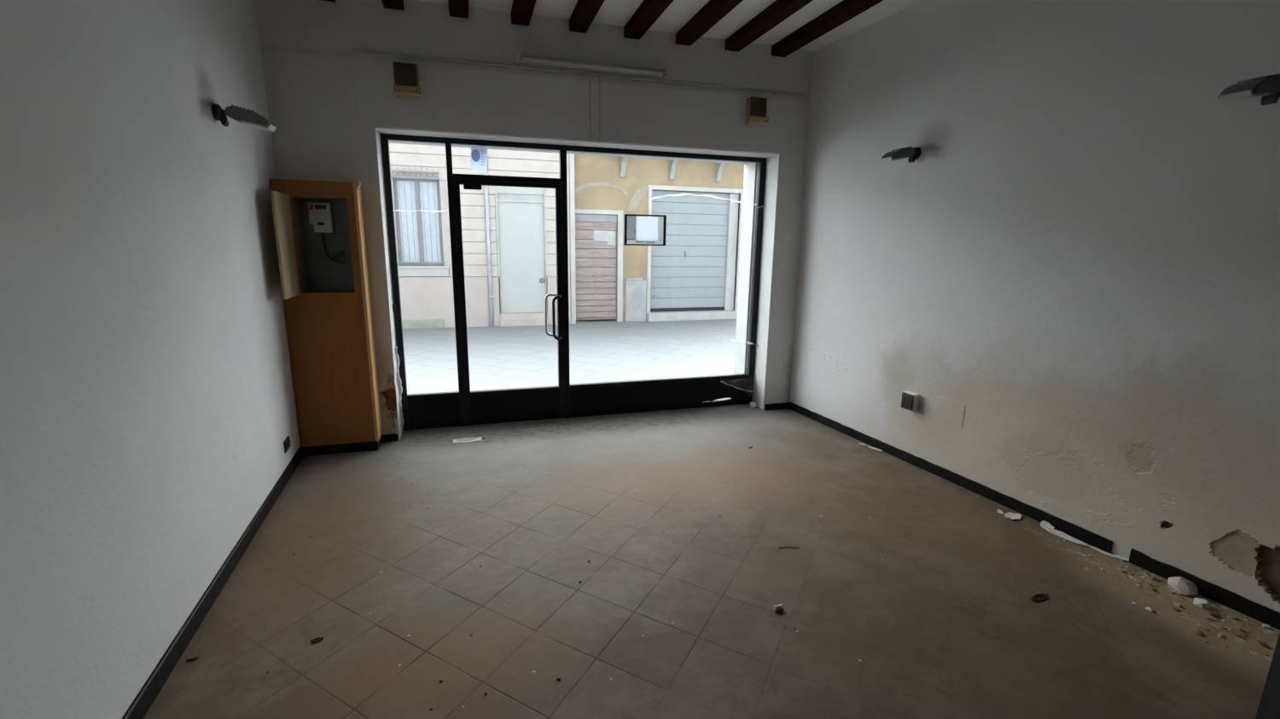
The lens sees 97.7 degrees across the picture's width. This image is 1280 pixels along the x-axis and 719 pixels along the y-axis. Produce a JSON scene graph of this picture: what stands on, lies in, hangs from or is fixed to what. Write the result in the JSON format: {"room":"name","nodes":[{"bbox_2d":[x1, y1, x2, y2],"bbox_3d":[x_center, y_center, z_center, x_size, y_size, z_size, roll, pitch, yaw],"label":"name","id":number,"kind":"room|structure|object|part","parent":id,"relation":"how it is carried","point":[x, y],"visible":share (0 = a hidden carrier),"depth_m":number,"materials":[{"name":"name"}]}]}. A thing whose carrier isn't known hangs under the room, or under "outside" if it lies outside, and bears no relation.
{"room":"empty shop","nodes":[
{"label":"empty shop","id":0,"kind":"room"},
{"bbox_2d":[0,0,300,718],"bbox_3d":[-1.376,-0.055,0.311,0.250,3.465,8.209,-3,13,-19],"label":"wall","id":1,"kind":"structure","parent":0,"point":[148,406],"depth_m":1.98,"materials":[{"name":"white paint"}]},
{"bbox_2d":[122,447,302,718],"bbox_3d":[-1.236,1.496,0.579,0.014,0.082,7.994,-3,13,-19],"label":"baseboard","id":2,"kind":"structure","parent":1,"relation":"attached to","point":[151,689],"depth_m":2.43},
{"bbox_2d":[211,103,276,132],"bbox_3d":[-2.124,-1.301,3.003,0.267,0.117,0.124,-3,12,-17],"label":"wall lamp","id":3,"kind":"object","parent":1,"relation":"attached to","point":[250,118],"visible":1,"depth_m":2.96,"materials":[{"name":"black metal"}]},
{"bbox_3d":[-2.062,-1.275,3.028,0.136,0.059,0.104,-3,12,-17],"label":"lamp glass","id":4,"kind":"part","parent":3,"relation":"part of","materials":[{"name":"white glass"}]},
{"bbox_2d":[283,436,290,453],"bbox_3d":[-2.462,0.593,3.903,0.014,0.085,0.135,-3,13,-19],"label":"wall socket","id":5,"kind":"object","parent":1,"relation":"attached to","point":[287,442],"visible":1,"depth_m":3.87,"materials":[{"name":"plastic"}]},
{"bbox_2d":[255,0,814,441],"bbox_3d":[-0.120,-1.073,5.241,10.900,3.465,0.690,-3,12,-17],"label":"wall","id":6,"kind":"structure","parent":0,"point":[305,45],"depth_m":4.27,"materials":[{"name":"white paint"}]},
{"bbox_2d":[381,433,398,442],"bbox_3d":[-2.070,0.647,4.627,0.121,0.058,0.013,-3,12,-17],"label":"baseboard","id":7,"kind":"structure","parent":6,"relation":"attached to","point":[386,438],"depth_m":4.62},
{"bbox_2d":[395,347,403,426],"bbox_3d":[-2.043,0.236,4.738,0.052,0.706,0.095,-3,12,-17],"label":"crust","id":8,"kind":"object","parent":6,"relation":"attached to","point":[398,380],"visible":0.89,"depth_m":4.73,"materials":[{"name":"white paint"}]},
{"bbox_2d":[392,61,421,98],"bbox_3d":[-1.710,-2.054,4.104,0.186,0.225,0.114,-3,12,-17],"label":"loudspeaker","id":9,"kind":"object","parent":6,"relation":"attached to","point":[405,74],"visible":1,"depth_m":4.07,"materials":[{"name":"beige plastic"}]},
{"bbox_2d":[393,62,417,86],"bbox_3d":[-1.707,-2.078,4.067,0.152,0.150,0.012,-3,12,-17],"label":"grille","id":10,"kind":"object","parent":9,"relation":"attached to","point":[404,73],"depth_m":4.06,"materials":[{"name":"brown metal"}]},
{"bbox_2d":[388,140,755,374],"bbox_3d":[-0.504,-0.708,5.360,3.400,2.450,0.390,-3,12,-17],"label":"trim","id":11,"kind":"structure","parent":6,"relation":"attached to","point":[749,167],"depth_m":5.81,"materials":[{"name":"white paint"}]},
{"bbox_2d":[380,133,766,430],"bbox_3d":[-0.435,-0.658,5.131,3.393,2.449,0.101,-3,12,-17],"label":"window","id":12,"kind":"structure","parent":6,"relation":"in","point":[447,409],"depth_m":5.05,"materials":[{"name":"black paint"}]},
{"bbox_2d":[393,209,448,212],"bbox_3d":[-1.793,-1.220,4.586,0.427,0.022,0.006,-3,12,-17],"label":"tape","id":13,"kind":"object","parent":12,"relation":"attached to","point":[393,210],"visible":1,"depth_m":4.59,"materials":[{"name":"white"}]},
{"bbox_3d":[-1.820,0.466,4.950,0.427,0.285,0.029,-3,12,-17],"label":"kick panel","id":14,"kind":"part","parent":12,"relation":"part of","materials":[{"name":"black metal"}]},
{"bbox_2d":[470,145,486,173],"bbox_3d":[-1.339,-1.662,4.630,0.140,0.222,0.004,-3,12,-17],"label":"paper notice","id":15,"kind":"object","parent":12,"relation":"attached to","point":[478,165],"visible":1,"depth_m":4.63,"materials":[{"name":"white paper"}]},
{"bbox_2d":[453,180,564,425],"bbox_3d":[-1.142,-0.473,4.985,0.883,2.119,0.261,-3,12,-17],"label":"door","id":16,"kind":"structure","parent":12,"relation":"attached to","point":[539,403],"depth_m":5.05,"materials":[{"name":"black paint"}]},
{"bbox_3d":[-1.142,0.432,5.148,0.794,0.281,0.031,-3,12,-17],"label":"kick panel","id":17,"kind":"part","parent":16,"relation":"part of","materials":[{"name":"black metal"}]},
{"bbox_3d":[-0.804,-0.409,5.184,0.175,0.406,0.062,8,14,30],"label":"handle","id":18,"kind":"part","parent":16,"relation":"part of","materials":[{"name":"grey metal"}]},
{"bbox_3d":[-0.735,-0.375,5.024,0.058,0.406,0.111,8,14,31],"label":"handle","id":19,"kind":"part","parent":16,"relation":"part of","materials":[{"name":"black paint"}]},
{"bbox_2d":[623,214,666,245],"bbox_3d":[0.049,-1.194,5.155,0.400,0.278,0.020,-3,12,-17],"label":"framed notice","id":20,"kind":"object","parent":12,"relation":"attached to","point":[650,230],"visible":1,"depth_m":5.15,"materials":[{"name":"paper"}]},
{"bbox_2d":[627,215,635,240],"bbox_3d":[-0.078,-1.204,5.115,0.080,0.218,0.001,-3,12,-17],"label":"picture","id":21,"kind":"object","parent":20,"relation":"attached to","point":[631,219],"depth_m":5.11},
{"bbox_3d":[0.226,0.368,5.554,1.863,0.285,0.012,-3,12,-17],"label":"kick panel","id":22,"kind":"part","parent":12,"relation":"part of","materials":[{"name":"black metal"}]},
{"bbox_2d":[650,193,756,205],"bbox_3d":[0.617,-1.517,5.271,1.090,0.086,0.007,-3,12,-17],"label":"tape","id":23,"kind":"object","parent":12,"relation":"attached to","point":[678,194],"visible":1,"depth_m":5.26,"materials":[{"name":"white"}]},
{"bbox_2d":[720,381,756,392],"bbox_3d":[1.003,0.276,5.705,0.391,0.137,0.007,-2,12,-13],"label":"strap","id":24,"kind":"object","parent":12,"relation":"attached to","point":[720,381],"visible":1,"depth_m":5.71,"materials":[{"name":"grey plastic"}]},
{"bbox_2d":[730,339,758,346],"bbox_3d":[1.053,-0.171,5.663,0.300,0.081,0.054,0,12,-4],"label":"strap","id":25,"kind":"object","parent":12,"relation":"attached to","point":[749,343],"visible":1,"depth_m":5.67,"materials":[{"name":"white"}]},
{"bbox_2d":[375,128,779,410],"bbox_3d":[-0.404,-0.638,5.038,3.400,2.450,0.298,-3,12,-17],"label":"window reveal","id":26,"kind":"structure","parent":6,"relation":"attached to","point":[772,160],"depth_m":5.31,"materials":[{"name":"white paint"}]},
{"bbox_2d":[351,52,803,155],"bbox_3d":[-0.296,-2.050,4.596,3.715,0.493,0.019,-3,12,-17],"label":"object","id":27,"kind":"structure","parent":6,"relation":"attached to","point":[456,97],"depth_m":4.50,"materials":[{"name":"white paint"}]},
{"bbox_2d":[350,47,806,95],"bbox_3d":[-0.282,-2.312,4.542,3.735,0.032,0.025,-3,12,-17],"label":"cable conduit","id":28,"kind":"object","parent":6,"relation":"attached to","point":[365,50],"visible":1,"depth_m":4.44,"materials":[{"name":"white plastic"}]},
{"bbox_2d":[515,51,668,78],"bbox_3d":[-0.366,-2.355,4.474,1.228,0.066,0.083,-3,12,-17],"label":"tube light","id":29,"kind":"object","parent":6,"relation":"attached to","point":[663,73],"visible":1,"depth_m":4.46,"materials":[{"name":"white plastic"}]},
{"bbox_2d":[744,162,757,373],"bbox_3d":[1.141,-0.750,5.698,0.043,2.440,0.062,-3,12,-17],"label":"trim","id":30,"kind":"structure","parent":6,"relation":"attached to","point":[756,164],"depth_m":5.67,"materials":[{"name":"grey metal"}]},
{"bbox_2d":[744,96,768,126],"bbox_3d":[1.034,-2.189,4.928,0.186,0.225,0.114,-3,12,-17],"label":"loudspeaker","id":31,"kind":"object","parent":6,"relation":"attached to","point":[756,107],"visible":1,"depth_m":4.89,"materials":[{"name":"beige plastic"}]},
{"bbox_2d":[750,97,766,116],"bbox_3d":[1.037,-2.212,4.891,0.152,0.150,0.012,-3,12,-17],"label":"grille","id":32,"kind":"object","parent":31,"relation":"attached to","point":[758,105],"depth_m":4.89,"materials":[{"name":"brown metal"}]},
{"bbox_2d":[764,402,788,410],"bbox_3d":[1.386,0.475,5.664,0.260,0.062,0.013,-3,12,-17],"label":"baseboard","id":33,"kind":"structure","parent":6,"relation":"attached to","point":[781,405],"depth_m":5.66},
{"bbox_2d":[402,319,736,395],"bbox_3d":[-3.212,0.035,8.579,80.000,0.200,6.910,-3,12,-17],"label":"paving","id":34,"kind":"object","parent":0,"point":[601,351],"visible":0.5,"depth_m":8.83,"materials":[{"name":"grey stone"}]},
{"bbox_2d":[389,143,570,329],"bbox_3d":[-5.204,-2.520,10.758,7.680,3.850,0.710,-3,12,-17],"label":"building","id":35,"kind":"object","parent":34,"relation":"on","point":[522,220],"visible":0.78,"depth_m":11.11,"materials":[{"name":"beige paint"}]},
{"bbox_2d":[390,165,444,264],"bbox_3d":[-4.240,-2.742,10.696,0.850,1.815,0.078,-3,12,-17],"label":"window grille","id":36,"kind":"object","parent":35,"relation":"attached to","point":[434,172],"depth_m":10.61,"materials":[{"name":"grey metal"}]},
{"bbox_3d":[-4.290,-2.670,10.874,0.710,1.520,0.005,-3,12,-17],"label":"pane","id":37,"kind":"part","parent":35,"relation":"part of","materials":[{"name":"white glass"}]},
{"bbox_3d":[-4.286,-1.732,10.945,1.070,0.195,0.190,-3,12,-17],"label":"window sill","id":38,"kind":"part","parent":35,"relation":"part of","materials":[{"name":"white stone"}]},
{"bbox_2d":[483,154,494,326],"bbox_3d":[-3.016,-2.598,11.081,0.076,3.930,0.083,-3,12,-17],"label":"downspout","id":39,"kind":"object","parent":35,"relation":"attached to","point":[486,198],"visible":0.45,"depth_m":11.15,"materials":[{"name":"grey metal"}]},
{"bbox_3d":[-2.403,-3.451,11.215,0.920,0.160,0.050,-3,12,-17],"label":"transom panel","id":40,"kind":"part","parent":35,"relation":"part of","materials":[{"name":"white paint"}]},
{"bbox_3d":[-2.423,-2.077,11.509,0.920,2.230,0.060,-3,12,-17],"label":"house door","id":41,"kind":"part","parent":35,"relation":"part of","materials":[{"name":"white paint"}]},
{"bbox_2d":[569,153,744,324],"bbox_3d":[1.314,-2.833,12.680,5.915,3.850,1.020,-3,12,-17],"label":"building","id":42,"kind":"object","parent":34,"relation":"on","point":[695,276],"visible":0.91,"depth_m":12.38,"materials":[{"name":"yellow paint"}]},
{"bbox_2d":[593,230,615,245],"bbox_3d":[-0.763,-2.619,12.035,0.480,0.320,0.007,-3,12,-17],"label":"paper notice","id":43,"kind":"object","parent":42,"relation":"attached to","point":[599,235],"visible":1,"depth_m":12.03,"materials":[{"name":"white paper"}]},
{"bbox_3d":[-0.598,-3.458,11.854,1.630,0.560,0.022,-3,12,-17],"label":"arch moulding","id":44,"kind":"part","parent":42,"relation":"part of","materials":[{"name":"beige paint"}]},
{"bbox_3d":[2.108,-2.409,13.124,0.220,2.860,0.220,-3,12,-17],"label":"door post","id":45,"kind":"part","parent":42,"relation":"part of","materials":[{"name":"white paint"}]},
{"bbox_2d":[418,0,923,51],"bbox_3d":[0.868,-2.015,0.752,10.500,0.250,9.295,-3,12,-17],"label":"ceiling","id":46,"kind":"structure","parent":0,"point":[618,13],"depth_m":4.25,"materials":[{"name":"white paint"}]},
{"bbox_2d":[381,0,404,10],"bbox_3d":[-0.586,-1.750,0.204,0.136,0.083,8.188,-3,12,-17],"label":"ceiling beam","id":47,"kind":"structure","parent":46,"relation":"attached to","point":[392,4],"depth_m":3.96,"materials":[{"name":"brown wood"}]},
{"bbox_2d":[448,0,468,18],"bbox_3d":[-0.159,-1.771,0.332,0.136,0.083,8.188,-3,12,-17],"label":"ceiling beam","id":48,"kind":"structure","parent":46,"relation":"attached to","point":[459,8],"depth_m":4.01,"materials":[{"name":"brown wood"}]},
{"bbox_2d":[511,0,536,25],"bbox_3d":[0.269,-1.792,0.461,0.136,0.083,8.188,-3,12,-17],"label":"ceiling beam","id":49,"kind":"structure","parent":46,"relation":"attached to","point":[521,10],"depth_m":4.06,"materials":[{"name":"brown wood"}]},
{"bbox_2d":[569,0,605,33],"bbox_3d":[0.697,-1.813,0.589,0.136,0.083,8.188,-3,12,-17],"label":"ceiling beam","id":50,"kind":"structure","parent":46,"relation":"attached to","point":[584,12],"depth_m":4.10,"materials":[{"name":"brown wood"}]},
{"bbox_2d":[623,0,673,39],"bbox_3d":[1.124,-1.834,0.718,0.136,0.083,8.188,-3,12,-17],"label":"ceiling beam","id":51,"kind":"structure","parent":46,"relation":"attached to","point":[647,14],"depth_m":4.15,"materials":[{"name":"brown wood"}]},
{"bbox_2d":[675,0,743,46],"bbox_3d":[1.552,-1.855,0.846,0.136,0.083,8.188,-3,12,-17],"label":"ceiling beam","id":52,"kind":"structure","parent":46,"relation":"attached to","point":[713,11],"depth_m":4.20,"materials":[{"name":"brown wood"}]},
{"bbox_2d":[724,0,813,52],"bbox_3d":[1.980,-1.876,0.974,0.136,0.083,8.188,-3,12,-17],"label":"ceiling beam","id":53,"kind":"structure","parent":46,"relation":"attached to","point":[778,11],"depth_m":4.23,"materials":[{"name":"brown wood"}]},
{"bbox_2d":[771,0,883,57],"bbox_3d":[2.407,-1.897,1.103,0.136,0.083,8.188,-3,12,-17],"label":"ceiling beam","id":54,"kind":"structure","parent":46,"relation":"attached to","point":[845,10],"depth_m":4.26,"materials":[{"name":"brown wood"}]},
{"bbox_2d":[143,397,1279,718],"bbox_3d":[0.844,1.393,1.702,5.054,0.120,8.920,-3,12,-17],"label":"floor","id":55,"kind":"structure","parent":0,"point":[951,627],"depth_m":2.64,"materials":[{"name":"brown tile"}]},
{"bbox_2d":[185,657,197,661],"bbox_3d":[-1.770,1.185,2.208,0.040,0.006,0.014,-3,12,-17],"label":"dry leaf","id":56,"kind":"object","parent":55,"relation":"on","point":[193,659],"visible":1,"depth_m":2.21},
{"bbox_2d":[310,637,323,642],"bbox_3d":[-1.342,1.166,2.325,0.048,0.008,0.026,-6,13,-28],"label":"dry leaf","id":57,"kind":"object","parent":55,"relation":"on","point":[317,639],"visible":1,"depth_m":2.32,"materials":[{"name":"brown plant"}]},
{"bbox_2d":[268,178,382,456],"bbox_3d":[-2.279,-0.264,4.079,0.570,2.059,0.547,-3,12,-17],"label":"tall cabinet","id":58,"kind":"object","parent":55,"relation":"on","point":[328,309],"visible":0.99,"depth_m":4.19,"materials":[{"name":"orange wood"}]},
{"bbox_3d":[-2.417,-0.776,3.816,0.018,0.697,0.341,-3,12,-17],"label":"door","id":59,"kind":"part","parent":58,"relation":"part of","materials":[{"name":"beige wood"}]},
{"bbox_2d":[308,202,344,263],"bbox_3d":[-2.329,-0.936,4.158,0.203,0.442,0.074,-3,12,-17],"label":"meter","id":60,"kind":"object","parent":58,"relation":"attached to","point":[320,214],"visible":1,"depth_m":4.11,"materials":[{"name":"grey plastic"}]},
{"bbox_2d":[308,203,313,209],"bbox_3d":[-2.393,-1.112,4.067,0.026,0.040,0.012,-3,12,-17],"label":"switch","id":61,"kind":"object","parent":60,"relation":"attached to","point":[311,206],"depth_m":4.06,"materials":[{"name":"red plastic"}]},
{"bbox_3d":[-2.078,-0.345,4.301,0.050,1.985,0.209,-3,12,-17],"label":"corner trim","id":62,"kind":"part","parent":58,"relation":"part of","materials":[{"name":"brown wood"}]},
{"bbox_2d":[452,436,482,443],"bbox_3d":[-1.444,0.671,4.672,0.238,0.009,0.100,-3,12,-18],"label":"paper sheet","id":63,"kind":"object","parent":55,"relation":"on","point":[464,439],"visible":1,"depth_m":4.67,"materials":[{"name":"grey paper"}]},
{"bbox_2d":[749,401,756,407],"bbox_3d":[1.159,0.461,5.735,0.080,0.053,0.065,9,15,35],"label":"lump","id":64,"kind":"object","parent":55,"relation":"on","point":[752,404],"visible":1,"depth_m":5.71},
{"bbox_2d":[773,604,783,610],"bbox_3d":[0.633,1.136,2.560,0.044,0.021,0.021,-4,13,-22],"label":"stub","id":65,"kind":"object","parent":55,"relation":"on","point":[780,607],"visible":1,"depth_m":2.55,"materials":[{"name":"white paint"}]},
{"bbox_2d":[867,446,882,451],"bbox_3d":[1.933,0.735,4.594,0.038,0.009,0.126,-8,15,-37],"label":"flake","id":66,"kind":"object","parent":55,"relation":"on","point":[872,448],"visible":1,"depth_m":4.59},
{"bbox_2d":[1004,512,1021,520],"bbox_3d":[2.316,0.974,3.470,0.114,0.012,0.083,-9,15,-39],"label":"flake","id":67,"kind":"object","parent":55,"relation":"on","point":[1009,515],"visible":1,"depth_m":3.47,"materials":[{"name":"white paint"}]},
{"bbox_2d":[1030,593,1048,601],"bbox_3d":[1.908,1.137,2.672,0.110,0.009,0.038,-4,13,-22],"label":"dry leaf","id":68,"kind":"object","parent":55,"relation":"on","point":[1038,597],"visible":1,"depth_m":2.67,"materials":[{"name":"brown plant"}]},
{"bbox_2d":[1040,520,1054,529],"bbox_3d":[2.429,0.994,3.337,0.034,0.042,0.072,-5,13,-27],"label":"flake","id":69,"kind":"object","parent":55,"relation":"on","point":[1043,523],"visible":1,"depth_m":3.35,"materials":[{"name":"white paint"}]},
{"bbox_2d":[1042,525,1087,546],"bbox_3d":[2.460,1.024,3.240,0.068,0.014,0.244,-4,13,-23],"label":"flake","id":70,"kind":"object","parent":55,"relation":"on","point":[1060,534],"visible":1,"depth_m":3.24,"materials":[{"name":"white paint"}]},
{"bbox_2d":[1088,545,1117,558],"bbox_3d":[2.548,1.060,3.082,0.030,0.009,0.138,-5,13,-26],"label":"flake","id":71,"kind":"object","parent":55,"relation":"on","point":[1092,548],"visible":1,"depth_m":3.08,"materials":[{"name":"white paint"}]},
{"bbox_2d":[1113,554,1128,561],"bbox_3d":[2.600,1.074,3.019,0.039,0.010,0.067,-8,15,-37],"label":"flake","id":72,"kind":"object","parent":55,"relation":"on","point":[1119,557],"visible":1,"depth_m":3.02,"materials":[{"name":"white paint"}]},
{"bbox_2d":[1145,606,1157,612],"bbox_3d":[2.371,1.155,2.595,0.033,0.018,0.033,-1,12,-11],"label":"crumb","id":73,"kind":"object","parent":55,"relation":"on","point":[1148,608],"visible":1,"depth_m":2.58,"materials":[{"name":"white paint"}]},
{"bbox_2d":[1148,586,1157,591],"bbox_3d":[2.522,1.126,2.749,0.022,0.016,0.033,-4,13,-20],"label":"crumb","id":74,"kind":"object","parent":55,"relation":"on","point":[1151,588],"visible":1,"depth_m":2.75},
{"bbox_2d":[1167,576,1198,596],"bbox_3d":[2.670,1.104,2.748,0.103,0.064,0.131,3,12,12],"label":"lump","id":75,"kind":"object","parent":55,"relation":"on","point":[1180,584],"visible":1,"depth_m":2.72,"materials":[{"name":"white stone"}]},
{"bbox_2d":[1194,629,1204,636],"bbox_3d":[2.440,1.191,2.432,0.030,0.017,0.031,-8,15,-36],"label":"crumb","id":76,"kind":"object","parent":55,"relation":"on","point":[1200,633],"visible":1,"depth_m":2.43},
{"bbox_2d":[1192,598,1209,609],"bbox_3d":[2.644,1.145,2.634,0.055,0.030,0.061,8,14,30],"label":"lump","id":77,"kind":"object","parent":55,"relation":"on","point":[1204,604],"visible":1,"depth_m":2.62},
{"bbox_2d":[1209,613,1220,617],"bbox_3d":[2.631,1.168,2.557,0.044,0.016,0.023,2,12,7],"label":"crumb","id":78,"kind":"object","parent":55,"relation":"on","point":[1215,615],"visible":1,"depth_m":2.55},
{"bbox_2d":[1233,625,1248,633],"bbox_3d":[2.655,1.186,2.471,0.035,0.017,0.035,2,12,7],"label":"crumb","id":79,"kind":"object","parent":55,"relation":"on","point":[1236,627],"visible":1,"depth_m":2.46,"materials":[{"name":"beige stone"}]},
{"bbox_2d":[1257,640,1270,649],"bbox_3d":[2.645,1.209,2.367,0.029,0.015,0.037,5,12,18],"label":"crumb","id":80,"kind":"object","parent":55,"relation":"on","point":[1265,645],"visible":1,"depth_m":2.36,"materials":[{"name":"brick"}]},
{"bbox_2d":[1262,624,1271,628],"bbox_3d":[2.784,1.186,2.487,0.034,0.014,0.022,6,13,23],"label":"crumb","id":81,"kind":"object","parent":55,"relation":"on","point":[1263,625],"visible":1,"depth_m":2.48,"materials":[{"name":"white paint"}]},
{"bbox_2d":[789,0,1279,612],"bbox_3d":[3.183,-0.280,1.686,0.249,3.465,8.249,-4,13,-21],"label":"wall","id":82,"kind":"structure","parent":0,"point":[1079,253],"depth_m":3.18,"materials":[{"name":"white paint"}]},
{"bbox_2d":[880,146,920,162],"bbox_3d":[1.895,-1.487,4.052,0.268,0.114,0.124,-3,12,-17],"label":"wall lamp","id":83,"kind":"object","parent":82,"relation":"attached to","point":[914,154],"visible":1,"depth_m":4.00,"materials":[{"name":"black metal"}]},
{"bbox_3d":[1.832,-1.457,4.039,0.136,0.058,0.104,-3,12,-17],"label":"lamp glass","id":84,"kind":"part","parent":83,"relation":"part of","materials":[{"name":"white glass"}]},
{"bbox_2d":[901,390,919,412],"bbox_3d":[2.051,0.318,4.250,0.063,0.135,0.115,-4,13,-21],"label":"wall socket","id":85,"kind":"object","parent":82,"relation":"attached to","point":[910,401],"visible":1,"depth_m":4.21,"materials":[{"name":"white plastic"}]},
{"bbox_3d":[2.028,0.319,4.241,0.006,0.123,0.107,-4,13,-21],"label":"plate","id":86,"kind":"part","parent":85,"relation":"part of","materials":[{"name":"plastic"}]},
{"bbox_2d":[932,395,965,428],"bbox_3d":[2.194,0.370,3.977,0.002,0.176,0.240,-4,13,-21],"label":"plate","id":87,"kind":"object","parent":82,"relation":"attached to","point":[948,411],"visible":1,"depth_m":3.97,"materials":[{"name":"white paint"}]},
{"bbox_2d":[788,401,1112,553],"bbox_3d":[2.054,0.747,4.384,0.014,0.074,2.893,-4,13,-21],"label":"baseboard","id":88,"kind":"structure","parent":82,"relation":"attached to","point":[1093,539],"depth_m":3.83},
{"bbox_2d":[1128,548,1279,630],"bbox_3d":[2.798,1.140,2.552,0.014,0.078,0.958,-4,13,-21],"label":"baseboard","id":89,"kind":"structure","parent":82,"relation":"attached to","point":[1265,615],"depth_m":2.67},
{"bbox_2d":[1217,74,1279,104],"bbox_3d":[2.588,-1.136,2.344,0.268,0.110,0.124,-3,12,-17],"label":"wall lamp","id":90,"kind":"object","parent":82,"relation":"attached to","point":[1267,87],"visible":1,"depth_m":2.30,"materials":[{"name":"black metal"}]},
{"bbox_3d":[2.524,-1.107,2.330,0.136,0.058,0.104,-3,12,-17],"label":"lamp glass","id":91,"kind":"part","parent":90,"relation":"part of","materials":[{"name":"white glass"}]},
{"bbox_2d":[1255,633,1279,718],"bbox_3d":[2.515,-0.319,1.540,1.106,3.343,0.170,-3,12,-17],"label":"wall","id":92,"kind":"structure","parent":0,"point":[1269,707],"depth_m":1.72,"materials":[{"name":"grey paint"}]}
]}

